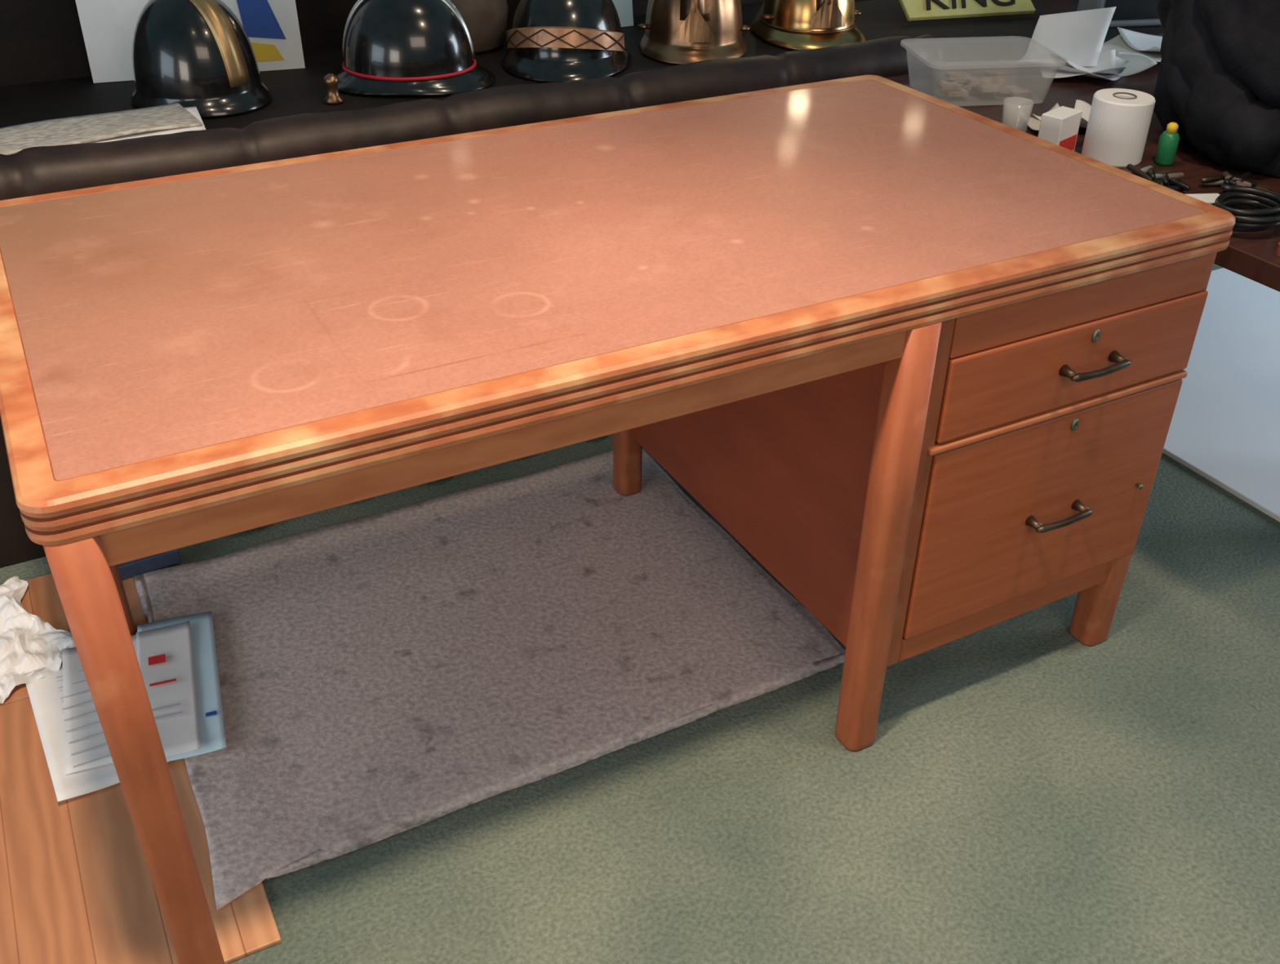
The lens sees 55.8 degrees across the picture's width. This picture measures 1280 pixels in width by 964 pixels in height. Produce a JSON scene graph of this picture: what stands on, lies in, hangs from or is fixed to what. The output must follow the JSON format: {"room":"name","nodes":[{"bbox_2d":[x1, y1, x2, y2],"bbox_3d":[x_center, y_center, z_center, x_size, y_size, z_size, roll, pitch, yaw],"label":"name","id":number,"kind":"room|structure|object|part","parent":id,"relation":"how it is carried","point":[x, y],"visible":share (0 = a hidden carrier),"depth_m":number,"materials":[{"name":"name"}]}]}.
{"room":"office","nodes":[
{"label":"office","id":0,"kind":"room"},
{"bbox_2d":[0,263,1279,963],"bbox_3d":[0.182,-0.020,2.559,7.500,0.050,6.800,-16,37,-23],"label":"floor","id":1,"kind":"structure","parent":0,"point":[1024,791],"depth_m":1.74,"materials":[{"name":"green carpet"}]},
{"bbox_2d":[0,568,281,963],"bbox_3d":[-1.628,0.626,1.489,2.130,0.008,0.960,-16,37,-23],"label":"floor","id":2,"kind":"structure","parent":1,"relation":"on","point":[77,886],"depth_m":1.65,"materials":[{"name":"orange wood"}]},
{"bbox_2d":[0,576,75,703],"bbox_3d":[-1.107,0.267,2.002,0.320,0.036,0.278,29,42,36],"label":"wrapping paper","id":3,"kind":"object","parent":2,"relation":"on","point":[28,643],"visible":0.96,"depth_m":2.02,"materials":[{"name":"white paper"}]},
{"bbox_2d":[22,611,226,801],"bbox_3d":[-0.794,0.339,1.901,0.303,0.028,0.353,-16,37,-23],"label":"paper document","id":4,"kind":"object","parent":2,"relation":"on","point":[177,658],"visible":0.66,"depth_m":1.89,"materials":[{"name":"white paper"}]},
{"bbox_2d":[148,653,165,665],"bbox_3d":[-0.781,0.287,1.956,0.026,0.001,0.020,-11,35,-17],"label":"print","id":5,"kind":"object","parent":4,"relation":"on","point":[153,659],"depth_m":1.96,"materials":[{"name":"red"}]},
{"bbox_2d":[149,678,176,686],"bbox_3d":[-0.754,0.317,1.912,0.040,0.001,0.005,-11,35,-17],"label":"print","id":6,"kind":"object","parent":4,"relation":"on","point":[175,679],"depth_m":1.91},
{"bbox_2d":[151,702,181,711],"bbox_3d":[-0.731,0.347,1.865,0.044,0.001,0.004,-11,35,-17],"label":"print","id":7,"kind":"object","parent":4,"relation":"on","point":[176,704],"depth_m":1.86},
{"bbox_2d":[154,711,182,719],"bbox_3d":[-0.723,0.358,1.850,0.044,0.001,0.004,-11,35,-17],"label":"print","id":8,"kind":"object","parent":4,"relation":"on","point":[180,713],"depth_m":1.85},
{"bbox_2d":[205,711,217,716],"bbox_3d":[-0.660,0.357,1.862,0.016,0.001,0.008,-11,35,-17],"label":"print","id":9,"kind":"object","parent":4,"relation":"on","point":[208,713],"depth_m":1.86,"materials":[{"name":"blue"}]},
{"bbox_2d":[117,548,181,580],"bbox_3d":[-0.903,0.143,2.203,0.120,0.030,0.040,-18,37,-26],"label":"folder","id":10,"kind":"object","parent":2,"relation":"on","point":[148,564],"visible":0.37,"depth_m":2.19,"materials":[{"name":"plastic"}]},
{"bbox_2d":[0,0,942,568],"bbox_3d":[-0.852,-0.553,2.416,3.030,0.980,0.780,-16,37,-23],"label":"sofa","id":11,"kind":"object","parent":1,"relation":"on","point":[46,73],"visible":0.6,"depth_m":2.32,"materials":[{"name":"black leather"}]},
{"bbox_3d":[-0.700,-0.253,2.269,2.990,0.640,0.030,-16,37,-23],"label":"panel","id":12,"kind":"part","parent":11,"relation":"part of","materials":[{"name":"brown wood"}]},
{"bbox_2d":[0,102,205,155],"bbox_3d":[-0.994,-0.578,2.061,0.494,0.041,0.198,-16,37,-23],"label":"newspaper","id":13,"kind":"object","parent":11,"relation":"on","point":[171,118],"visible":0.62,"depth_m":2.08,"materials":[{"name":"white paper"}]},
{"bbox_2d":[75,0,305,83],"bbox_3d":[-0.917,-0.999,2.440,0.420,0.337,0.051,-10,35,-15],"label":"poster","id":14,"kind":"object","parent":11,"relation":"on","point":[272,28],"visible":0.5,"depth_m":2.46,"materials":[{"name":"white paper"}]},
{"bbox_2d":[130,0,271,118],"bbox_3d":[-0.856,-0.837,2.307,0.287,0.212,0.240,21,38,28],"label":"helmet","id":15,"kind":"object","parent":11,"relation":"on","point":[198,54],"visible":0.95,"depth_m":2.24,"materials":[{"name":"black paint"}]},
{"bbox_2d":[323,73,344,104],"bbox_3d":[-0.597,-0.764,2.344,0.040,0.054,0.040,-16,37,-23],"label":"figurine","id":16,"kind":"object","parent":11,"relation":"on","point":[331,81],"visible":1,"depth_m":2.34,"materials":[{"name":"brown metal"}]},
{"bbox_3d":[-1.024,-0.730,2.684,3.030,0.980,0.050,-16,37,-23],"label":"panel","id":17,"kind":"part","parent":11,"relation":"part of","materials":[{"name":"black leather"}]},
{"bbox_2d":[332,0,495,96],"bbox_3d":[-0.470,-0.908,2.439,0.346,0.192,0.257,0,33,0],"label":"helmet","id":18,"kind":"object","parent":11,"relation":"on","point":[391,47],"visible":0.98,"depth_m":2.38,"materials":[{"name":"black paint"}]},
{"bbox_2d":[449,0,508,53],"bbox_3d":[-0.389,-1.079,2.677,0.190,0.220,0.190,-16,37,-23],"label":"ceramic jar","id":19,"kind":"object","parent":11,"relation":"on","point":[486,20],"visible":0.48,"depth_m":2.64,"materials":[{"name":"brown ceramic"}]},
{"bbox_2d":[502,0,631,82],"bbox_3d":[-0.157,-0.994,2.582,0.273,0.185,0.356,3,33,3],"label":"helmet","id":20,"kind":"object","parent":11,"relation":"on","point":[548,41],"visible":0.98,"depth_m":2.50,"materials":[{"name":"black paint"}]},
{"bbox_2d":[612,0,633,27],"bbox_3d":[-0.076,-1.197,2.838,0.120,0.248,0.037,-16,37,-23],"label":"card","id":21,"kind":"object","parent":11,"relation":"on","point":[624,7],"visible":0.46,"depth_m":2.89,"materials":[{"name":"paper"}]},
{"bbox_2d":[637,0,750,65],"bbox_3d":[0.121,-1.083,2.674,0.250,0.239,0.320,1,33,1],"label":"helmet","id":22,"kind":"object","parent":11,"relation":"on","point":[677,32],"visible":0.94,"depth_m":2.62,"materials":[{"name":"gold metal"}]},
{"bbox_3d":[0.117,-0.982,2.587,0.085,0.075,0.026,1,33,1],"label":"plate","id":23,"kind":"part","parent":22,"relation":"part of","materials":[{"name":"brown metal"}]},
{"bbox_2d":[751,0,865,50],"bbox_3d":[0.395,-1.147,2.794,0.247,0.219,0.336,-7,34,-11],"label":"helmet","id":24,"kind":"object","parent":11,"relation":"on","point":[791,24],"visible":0.97,"depth_m":2.74,"materials":[{"name":"brown metal"}]},
{"bbox_3d":[0.422,-1.059,2.710,0.083,0.075,0.029,-7,34,-11],"label":"plate","id":25,"kind":"part","parent":24,"relation":"part of","materials":[{"name":"brown metal"}]},
{"bbox_2d":[133,449,845,911],"bbox_3d":[-0.281,0.240,2.092,1.048,0.014,0.795,-16,37,-23],"label":"rug","id":26,"kind":"object","parent":1,"relation":"on","point":[384,675],"visible":0.91,"depth_m":2.03,"materials":[{"name":"grey carpet"}]},
{"bbox_2d":[0,75,1235,963],"bbox_3d":[-0.046,-0.049,1.858,1.555,0.760,0.858,-16,37,-23],"label":"office desk","id":27,"kind":"object","parent":1,"relation":"on","point":[923,357],"visible":1,"depth_m":1.57,"materials":[{"name":"brown wood"}]},
{"bbox_3d":[-0.880,-0.037,1.861,0.054,0.706,0.054,-16,37,-23],"label":"leg","id":28,"kind":"part","parent":27,"relation":"part of","materials":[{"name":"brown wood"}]},
{"bbox_3d":[-0.521,0.342,1.295,0.049,0.714,0.049,-16,37,-23],"label":"leg","id":29,"kind":"part","parent":27,"relation":"part of","materials":[{"name":"brown wood"}]},
{"bbox_3d":[-0.022,-0.281,2.248,0.054,0.706,0.054,-16,37,-23],"label":"leg","id":30,"kind":"part","parent":27,"relation":"part of","materials":[{"name":"brown wood"}]},
{"bbox_3d":[0.336,0.099,1.681,0.054,0.714,0.054,-16,37,-23],"label":"leg","id":31,"kind":"part","parent":27,"relation":"part of","materials":[{"name":"brown wood"}]},
{"bbox_3d":[0.582,0.187,1.907,0.457,0.044,0.037,-16,37,-23],"label":"pedestal rail","id":32,"kind":"part","parent":27,"relation":"part of","materials":[{"name":"brown wood"}]},
{"bbox_3d":[0.592,0.032,1.805,0.468,0.321,0.038,-16,37,-23],"label":"drawer","id":33,"kind":"part","parent":27,"relation":"part of","materials":[{"name":"brown wood"}]},
{"bbox_3d":[0.623,0.052,1.792,0.110,0.018,0.032,-16,37,-23],"label":"handle","id":34,"kind":"part","parent":27,"relation":"part of","materials":[{"name":"brown metal"}]},
{"bbox_3d":[0.594,-0.169,1.673,0.468,0.124,0.038,-16,37,-23],"label":"drawer","id":35,"kind":"part","parent":27,"relation":"part of","materials":[{"name":"brown wood"}]},
{"bbox_3d":[0.588,-0.247,1.619,0.457,0.062,0.035,-16,37,-23],"label":"pedestal rail","id":36,"kind":"part","parent":27,"relation":"part of","materials":[{"name":"brown wood"}]},
{"bbox_3d":[0.625,-0.157,1.655,0.110,0.018,0.032,-16,37,-23],"label":"handle","id":37,"kind":"part","parent":27,"relation":"part of","materials":[{"name":"brown metal"}]},
{"bbox_3d":[0.774,0.139,2.005,0.058,0.300,0.058,-16,37,-23],"label":"leg","id":38,"kind":"part","parent":27,"relation":"part of","materials":[{"name":"brown wood"}]},
{"bbox_3d":[0.771,0.005,1.871,0.009,0.009,0.012,-16,37,-23],"label":"knob","id":39,"kind":"part","parent":27,"relation":"part of","materials":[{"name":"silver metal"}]},
{"bbox_2d":[854,0,1164,69],"bbox_3d":[1.244,-1.013,3.446,1.620,0.660,0.630,-16,37,-23],"label":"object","id":40,"kind":"object","parent":1,"relation":"on","point":[966,41],"visible":0.08,"depth_m":3.01,"materials":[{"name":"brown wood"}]},
{"bbox_2d":[898,0,1035,21],"bbox_3d":[0.833,-1.247,3.108,0.360,0.078,0.115,-9,34,-14],"label":"sign","id":41,"kind":"object","parent":40,"relation":"on","point":[913,10],"visible":1,"depth_m":3.08,"materials":[{"name":"yellow"}]},
{"bbox_2d":[1076,0,1161,27],"bbox_3d":[1.220,-1.217,3.043,0.200,0.120,0.102,-6,34,-9],"label":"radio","id":42,"kind":"object","parent":40,"relation":"on","point":[1127,13],"visible":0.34,"depth_m":3.02,"materials":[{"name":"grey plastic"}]},
{"bbox_2d":[1104,0,1159,20],"bbox_3d":[1.230,-1.190,3.002,0.160,0.080,0.002,-6,34,-9],"label":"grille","id":43,"kind":"object","parent":42,"relation":"attached to","point":[1125,9],"depth_m":3.01,"materials":[{"name":"black"}]},
{"bbox_2d":[884,57,1279,292],"bbox_3d":[1.160,-0.437,2.489,1.120,0.717,1.100,-16,37,-23],"label":"work table","id":44,"kind":"object","parent":1,"relation":"on","point":[1251,255],"depth_m":2.16,"materials":[{"name":"brown wood"}]},
{"bbox_2d":[936,69,1033,97],"bbox_3d":[0.680,-0.825,2.428,0.280,0.087,0.220,-4,33,-7],"label":"packets","id":45,"kind":"object","parent":44,"relation":"on","point":[952,85],"visible":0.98,"depth_m":2.42,"materials":[{"name":"white paper"}]},
{"bbox_2d":[1017,99,1091,130],"bbox_3d":[0.799,-0.677,2.244,0.171,0.040,0.165,-16,37,-23],"label":"receipt","id":46,"kind":"object","parent":44,"relation":"on","point":[1033,123],"visible":0.27,"depth_m":2.26,"materials":[{"name":"white paper"}]},
{"bbox_2d":[1037,106,1082,151],"bbox_3d":[0.729,-0.607,2.107,0.041,0.075,0.070,29,42,36],"label":"carton","id":47,"kind":"object","parent":44,"relation":"on","point":[1060,126],"visible":0.59,"depth_m":2.08,"materials":[{"name":"white cardboard"}]},
{"bbox_2d":[1005,6,1162,80],"bbox_3d":[1.054,-0.969,2.625,0.564,0.114,0.276,-16,37,-23],"label":"loose papers","id":48,"kind":"object","parent":44,"relation":"on","point":[1067,44],"visible":0.86,"depth_m":2.61,"materials":[{"name":"white paper"}]},
{"bbox_2d":[1081,88,1155,167],"bbox_3d":[0.823,-0.611,2.083,0.100,0.109,0.100,-16,37,-23],"label":"paper towel roll","id":49,"kind":"object","parent":44,"relation":"on","point":[1118,124],"visible":0.96,"depth_m":2.05,"materials":[{"name":"white paper"}]},
{"bbox_2d":[1154,122,1179,165],"bbox_3d":[0.907,-0.581,2.075,0.032,0.070,0.032,-16,37,-23],"label":"glue bottle","id":50,"kind":"object","parent":44,"relation":"on","point":[1168,143],"visible":1,"depth_m":2.07,"materials":[{"name":"green plastic"}]},
{"bbox_2d":[1186,193,1219,204],"bbox_3d":[0.898,-0.446,1.921,0.060,0.012,0.040,-2,33,-5],"label":"card","id":51,"kind":"object","parent":44,"relation":"on","point":[1210,198],"visible":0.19,"depth_m":1.92,"materials":[{"name":"paper"}]},
{"bbox_2d":[1126,164,1279,195],"bbox_3d":[0.947,-0.476,1.955,0.352,0.022,0.147,21,38,28],"label":"keys","id":52,"kind":"object","parent":44,"relation":"on","point":[1169,180],"visible":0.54,"depth_m":1.98,"materials":[{"name":"brown metal"}]},
{"bbox_2d":[1153,0,1279,177],"bbox_3d":[1.266,-0.877,2.067,0.753,0.576,0.767,-16,37,-23],"label":"bag","id":53,"kind":"object","parent":44,"relation":"on","point":[1218,79],"visible":0.99,"depth_m":2.00,"materials":[{"name":"fabric"}]},
{"bbox_3d":[0.918,-0.409,1.830,0.117,0.047,0.116,-16,37,-23],"label":"black cable coil","id":54,"kind":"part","parent":44,"relation":"part of","materials":[{"name":"black rubber"}]},
{"bbox_2d":[1275,242,1279,256],"bbox_3d":[1.024,-0.347,1.768,0.200,0.016,0.070,-16,37,-23],"label":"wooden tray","id":55,"kind":"object","parent":44,"relation":"on","point":[1277,251],"visible":1,"depth_m":1.75,"materials":[{"name":"brown wood"}]},
{"bbox_2d":[1162,267,1279,522],"bbox_3d":[2.068,-0.249,2.881,2.000,0.012,1.520,-16,37,-23],"label":"board","id":56,"kind":"object","parent":1,"relation":"on","point":[1224,428],"visible":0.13,"depth_m":2.77,"materials":[{"name":"white"}]},
{"bbox_2d":[764,0,871,2],"bbox_3d":[-1.432,-2.765,4.401,7.500,2.500,0.100,-16,37,-23],"label":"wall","id":57,"kind":"structure","parent":0,"point":[855,1],"depth_m":6.17,"materials":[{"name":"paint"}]}
]}

